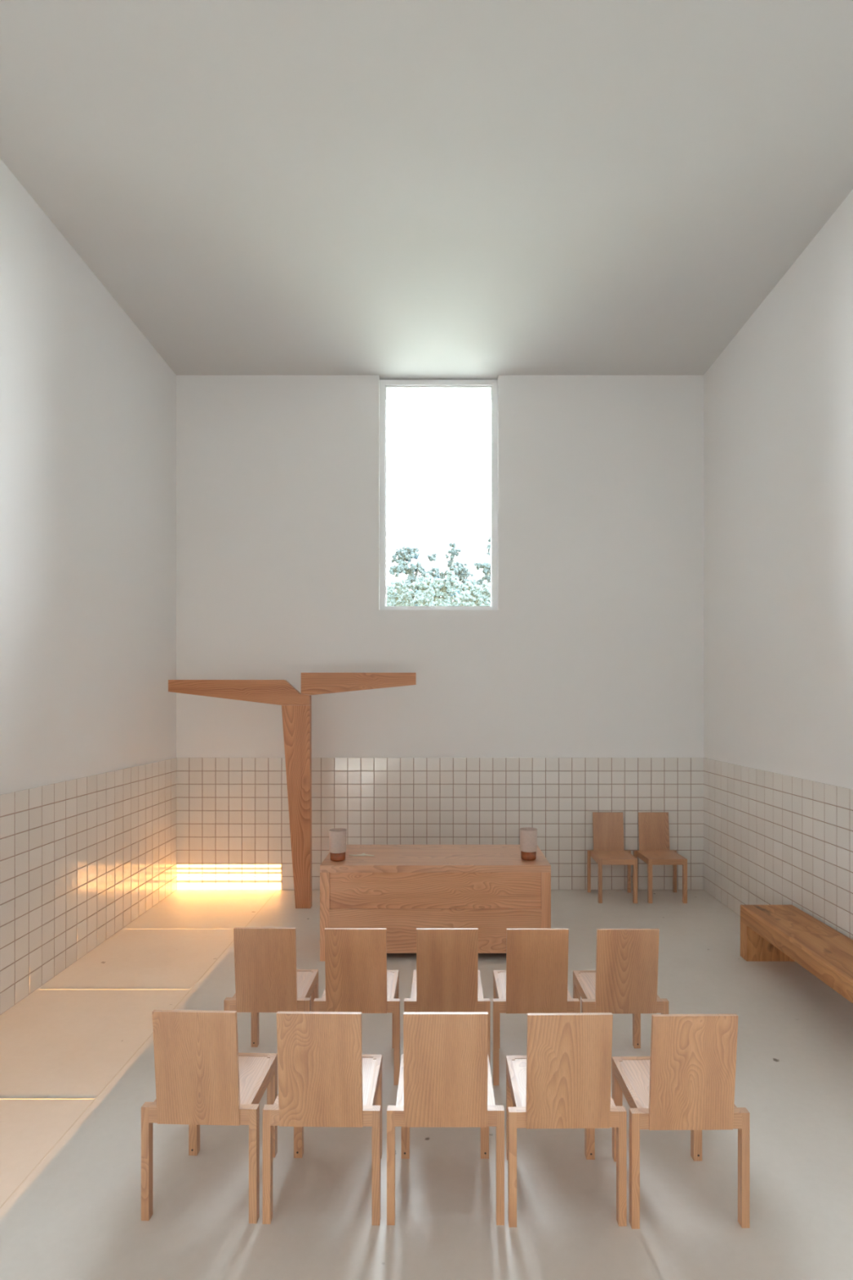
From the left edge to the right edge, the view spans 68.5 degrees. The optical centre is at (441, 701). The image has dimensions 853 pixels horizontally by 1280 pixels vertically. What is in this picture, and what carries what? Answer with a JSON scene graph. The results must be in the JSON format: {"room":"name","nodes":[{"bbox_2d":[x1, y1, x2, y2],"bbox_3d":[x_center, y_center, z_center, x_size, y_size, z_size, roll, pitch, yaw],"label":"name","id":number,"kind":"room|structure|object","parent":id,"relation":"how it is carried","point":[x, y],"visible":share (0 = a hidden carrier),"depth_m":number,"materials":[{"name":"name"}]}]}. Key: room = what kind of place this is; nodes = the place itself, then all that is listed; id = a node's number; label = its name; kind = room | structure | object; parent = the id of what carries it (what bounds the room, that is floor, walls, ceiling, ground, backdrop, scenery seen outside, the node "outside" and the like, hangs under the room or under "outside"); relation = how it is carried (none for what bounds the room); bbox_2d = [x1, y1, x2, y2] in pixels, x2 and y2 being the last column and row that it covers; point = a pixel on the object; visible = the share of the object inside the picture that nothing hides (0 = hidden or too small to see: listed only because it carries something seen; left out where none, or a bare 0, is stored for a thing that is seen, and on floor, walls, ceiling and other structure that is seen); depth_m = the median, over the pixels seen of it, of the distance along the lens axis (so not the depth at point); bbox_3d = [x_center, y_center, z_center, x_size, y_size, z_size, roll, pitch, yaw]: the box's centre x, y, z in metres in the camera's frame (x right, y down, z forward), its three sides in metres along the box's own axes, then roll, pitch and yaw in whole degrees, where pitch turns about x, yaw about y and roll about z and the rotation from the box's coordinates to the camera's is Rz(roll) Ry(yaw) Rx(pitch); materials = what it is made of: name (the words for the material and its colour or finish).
{"room":"church","nodes":[
{"label":"church","id":0,"kind":"room"},
{"bbox_2d":[0,158,176,794],"bbox_3d":[-2.980,-0.738,1.225,0.330,5.460,11.510,0,0,0],"label":"wall","id":1,"kind":"structure","parent":0,"point":[88,403],"depth_m":4.80,"materials":[{"name":"white paint"}]},
{"bbox_2d":[0,1097,94,1098],"bbox_3d":[-2.269,1.992,3.146,1.051,0.001,0.006,0,0,0],"label":"trim","id":2,"kind":"structure","parent":1,"relation":"attached to","point":[0,1098],"depth_m":3.15,"materials":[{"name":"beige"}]},
{"bbox_2d":[0,757,177,1014],"bbox_3d":[-2.809,1.292,3.071,0.012,1.400,7.143,0,0,0],"label":"wall tiles","id":3,"kind":"structure","parent":1,"relation":"attached to","point":[82,859],"depth_m":4.80,"materials":[{"name":"tile"}]},
{"bbox_2d":[123,928,233,928],"bbox_3d":[-2.269,1.992,5.503,1.051,0.001,0.006,0,0,0],"label":"trim","id":4,"kind":"structure","parent":1,"relation":"attached to","point":[123,928],"depth_m":5.50,"materials":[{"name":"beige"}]},
{"bbox_2d":[38,988,190,989],"bbox_3d":[-2.269,1.992,4.345,1.051,0.001,0.006,0,0,0],"label":"trim","id":5,"kind":"structure","parent":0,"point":[38,988],"depth_m":4.34,"materials":[{"name":"beige"}]},
{"bbox_2d":[0,0,852,379],"bbox_3d":[-0.015,-3.592,1.225,6.260,0.250,11.510,0,0,0],"label":"ceiling","id":6,"kind":"structure","parent":0,"point":[388,189],"depth_m":4.02,"materials":[{"name":"grey paint"}]},
{"bbox_2d":[0,889,852,1279],"bbox_3d":[-0.015,2.092,1.225,6.260,0.200,11.510,0,0,0],"label":"floor","id":7,"kind":"structure","parent":0,"point":[77,1215],"depth_m":2.76,"materials":[{"name":"concrete"}]},
{"bbox_2d":[141,1009,277,1223],"bbox_3d":[-0.925,1.579,2.567,0.448,0.826,0.426,0,0,2],"label":"chair","id":8,"kind":"object","parent":7,"relation":"on","point":[202,1076],"visible":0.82,"depth_m":2.39,"materials":[{"name":"brown wood"}]},
{"bbox_2d":[223,927,318,1047],"bbox_3d":[-0.909,1.579,3.434,0.448,0.826,0.426,0,0,1],"label":"chair","id":9,"kind":"object","parent":7,"relation":"on","point":[268,979],"visible":0.68,"depth_m":3.25,"materials":[{"name":"brown wood"}]},
{"bbox_2d":[168,672,416,908],"bbox_3d":[-1.442,0.856,6.080,2.389,2.274,0.075,0,0,0],"label":"cross","id":10,"kind":"object","parent":7,"relation":"on","point":[295,705],"visible":1,"depth_m":6.04,"materials":[{"name":"brown wood"}]},
{"bbox_2d":[262,1011,382,1225],"bbox_3d":[-0.456,1.579,2.555,0.448,0.826,0.426,0,0,1],"label":"chair","id":11,"kind":"object","parent":7,"relation":"on","point":[326,1078],"visible":1,"depth_m":2.37,"materials":[{"name":"brown wood"}]},
{"bbox_2d":[313,928,399,1084],"bbox_3d":[-0.440,1.579,3.426,0.448,0.826,0.426,0,0,0],"label":"chair","id":12,"kind":"object","parent":7,"relation":"on","point":[358,979],"visible":0.76,"depth_m":3.24,"materials":[{"name":"brown wood"}]},
{"bbox_2d":[320,844,551,960],"bbox_3d":[-0.046,1.625,5.164,1.775,0.736,0.702,0,0,0],"label":"altar","id":13,"kind":"object","parent":7,"relation":"on","point":[401,889],"visible":0.7,"depth_m":4.83,"materials":[{"name":"brown wood"}]},
{"bbox_2d":[328,827,346,861],"bbox_3d":[-0.824,1.137,4.980,0.138,0.239,0.138,0,0,0],"label":"candle","id":14,"kind":"object","parent":13,"relation":"on","point":[337,837],"visible":1,"depth_m":4.93,"materials":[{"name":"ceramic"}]},
{"bbox_2d":[349,853,374,856],"bbox_3d":[-0.651,1.244,5.103,0.213,0.026,0.033,0,0,5],"label":"sprig","id":15,"kind":"object","parent":13,"relation":"on","point":[362,854],"visible":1,"depth_m":5.10,"materials":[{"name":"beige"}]},
{"bbox_2d":[520,826,537,860],"bbox_3d":[0.697,1.137,5.012,0.138,0.239,0.138,0,0,0],"label":"candle","id":16,"kind":"object","parent":13,"relation":"on","point":[528,836],"visible":1,"depth_m":4.96,"materials":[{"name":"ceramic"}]},
{"bbox_2d":[386,1012,504,1225],"bbox_3d":[0.016,1.579,2.553,0.448,0.826,0.426,0,0,0],"label":"chair","id":17,"kind":"object","parent":7,"relation":"on","point":[445,1080],"visible":1,"depth_m":2.37,"materials":[{"name":"brown wood"}]},
{"bbox_2d":[404,928,490,1067],"bbox_3d":[0.030,1.579,3.425,0.448,0.826,0.426,0,0,0],"label":"chair","id":18,"kind":"object","parent":7,"relation":"on","point":[446,977],"visible":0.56,"depth_m":3.23,"materials":[{"name":"brown wood"}]},
{"bbox_2d":[493,928,579,1085],"bbox_3d":[0.493,1.579,3.423,0.448,0.826,0.426,0,0,0],"label":"chair","id":19,"kind":"object","parent":7,"relation":"on","point":[535,979],"visible":0.79,"depth_m":3.24,"materials":[{"name":"brown wood"}]},
{"bbox_2d":[506,1012,626,1226],"bbox_3d":[0.478,1.579,2.546,0.448,0.826,0.426,0,0,-1],"label":"chair","id":20,"kind":"object","parent":7,"relation":"on","point":[563,1079],"visible":1,"depth_m":2.36,"materials":[{"name":"brown wood"}]},
{"bbox_2d":[586,812,637,903],"bbox_3d":[1.752,1.579,6.410,0.448,0.826,0.426,0,0,1],"label":"chair","id":21,"kind":"object","parent":7,"relation":"on","point":[607,827],"visible":1,"depth_m":6.57,"materials":[{"name":"brown wood"}]},
{"bbox_2d":[573,928,668,1048],"bbox_3d":[0.956,1.579,3.421,0.448,0.826,0.426,0,0,-1],"label":"chair","id":22,"kind":"object","parent":7,"relation":"on","point":[624,979],"visible":0.77,"depth_m":3.23,"materials":[{"name":"brown wood"}]},
{"bbox_2d":[633,812,687,903],"bbox_3d":[2.240,1.579,6.410,0.448,0.826,0.426,0,0,-1],"label":"chair","id":23,"kind":"object","parent":7,"relation":"on","point":[653,827],"visible":0.95,"depth_m":6.57,"materials":[{"name":"brown wood"}]},
{"bbox_2d":[612,1013,750,1228],"bbox_3d":[0.942,1.579,2.538,0.448,0.826,0.426,0,0,-1],"label":"chair","id":24,"kind":"object","parent":7,"relation":"on","point":[687,1080],"visible":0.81,"depth_m":2.36,"materials":[{"name":"brown wood"}]},
{"bbox_2d":[740,904,852,1003],"bbox_3d":[2.549,1.792,3.634,0.406,0.400,2.567,0,0,0],"label":"bench","id":25,"kind":"object","parent":7,"relation":"on","point":[768,932],"visible":1,"depth_m":4.35,"materials":[{"name":"brown wood"}]},
{"bbox_2d":[176,375,703,757],"bbox_3d":[-0.015,-0.738,6.815,5.600,5.460,0.330,0,0,0],"label":"wall","id":26,"kind":"structure","parent":0,"point":[593,645],"depth_m":6.65,"materials":[{"name":"white paint"}]},
{"bbox_2d":[0,890,276,1208],"bbox_3d":[-1.738,1.992,1.350,0.008,0.001,10.500,0,0,0],"label":"trim","id":27,"kind":"structure","parent":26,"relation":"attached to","point":[65,1132],"depth_m":3.17,"materials":[{"name":"beige"}]},
{"bbox_2d":[379,379,497,609],"bbox_3d":[-0.029,-2.215,6.750,1.265,2.481,0.060,0,0,0],"label":"window","id":28,"kind":"structure","parent":26,"relation":"in","point":[492,384],"depth_m":6.72,"materials":[{"name":"white paint"}]},
{"bbox_2d":[176,757,703,889],"bbox_3d":[-0.015,1.292,6.644,5.600,1.400,0.012,0,0,0],"label":"wall tiles","id":29,"kind":"structure","parent":26,"relation":"attached to","point":[233,833],"depth_m":6.64,"materials":[{"name":"tile"}]},
{"bbox_2d":[703,190,852,789],"bbox_3d":[2.950,-0.738,1.225,0.330,5.460,11.510,0,0,0],"label":"wall","id":30,"kind":"structure","parent":0,"point":[778,399],"depth_m":5.04,"materials":[{"name":"white paint"}]},
{"bbox_2d":[703,757,852,939],"bbox_3d":[2.779,1.292,3.071,0.012,1.400,7.143,0,0,0],"label":"wall tiles","id":31,"kind":"structure","parent":30,"relation":"attached to","point":[770,837],"depth_m":5.17,"materials":[{"name":"tile"}]},
{"label":"outside","id":32,"kind":"structure","parent":0,"visible":0},
{"bbox_3d":[0.000,-0.183,15.000,120.000,4.850,150.000,0,0,0],"label":"ground","id":33,"kind":"structure","parent":32,"visible":0},
{"bbox_2d":[386,579,418,605],"bbox_3d":[-1.733,-3.817,28.740,1.932,3.720,0.965,0,0,0],"label":"shrub","id":34,"kind":"object","parent":33,"relation":"on","point":[399,593],"visible":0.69,"depth_m":28.53,"materials":[{"name":"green plant"}]},
{"bbox_2d":[388,545,439,583],"bbox_3d":[-1.288,-4.813,29.966,2.524,5.322,1.110,0,0,-25],"label":"tree","id":35,"kind":"object","parent":33,"relation":"on","point":[404,554],"visible":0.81,"depth_m":29.77,"materials":[{"name":"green plant"}]},
{"bbox_2d":[413,570,460,605],"bbox_3d":[-0.196,-3.807,27.167,2.050,3.699,1.159,0,0,-4],"label":"shrub","id":36,"kind":"object","parent":33,"relation":"on","point":[429,593],"visible":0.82,"depth_m":26.97,"materials":[{"name":"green plant"}]},
{"bbox_2d":[434,542,479,600],"bbox_3d":[0.747,-5.131,32.151,2.520,5.950,1.453,0,0,0],"label":"tree","id":37,"kind":"object","parent":33,"relation":"on","point":[463,573],"visible":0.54,"depth_m":31.83,"materials":[{"name":"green plant"}]},
{"bbox_2d":[455,579,490,605],"bbox_3d":[1.637,-3.802,28.768,2.280,3.689,1.099,0,0,-2],"label":"shrub","id":38,"kind":"object","parent":33,"relation":"on","point":[469,595],"visible":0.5,"depth_m":28.45,"materials":[{"name":"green plant"}]},
{"bbox_2d":[473,536,490,587],"bbox_3d":[2.352,-5.606,34.352,1.580,6.901,1.388,0,0,0],"label":"tree","id":39,"kind":"object","parent":33,"relation":"on","point":[485,566],"visible":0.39,"depth_m":34.32,"materials":[{"name":"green plant"}]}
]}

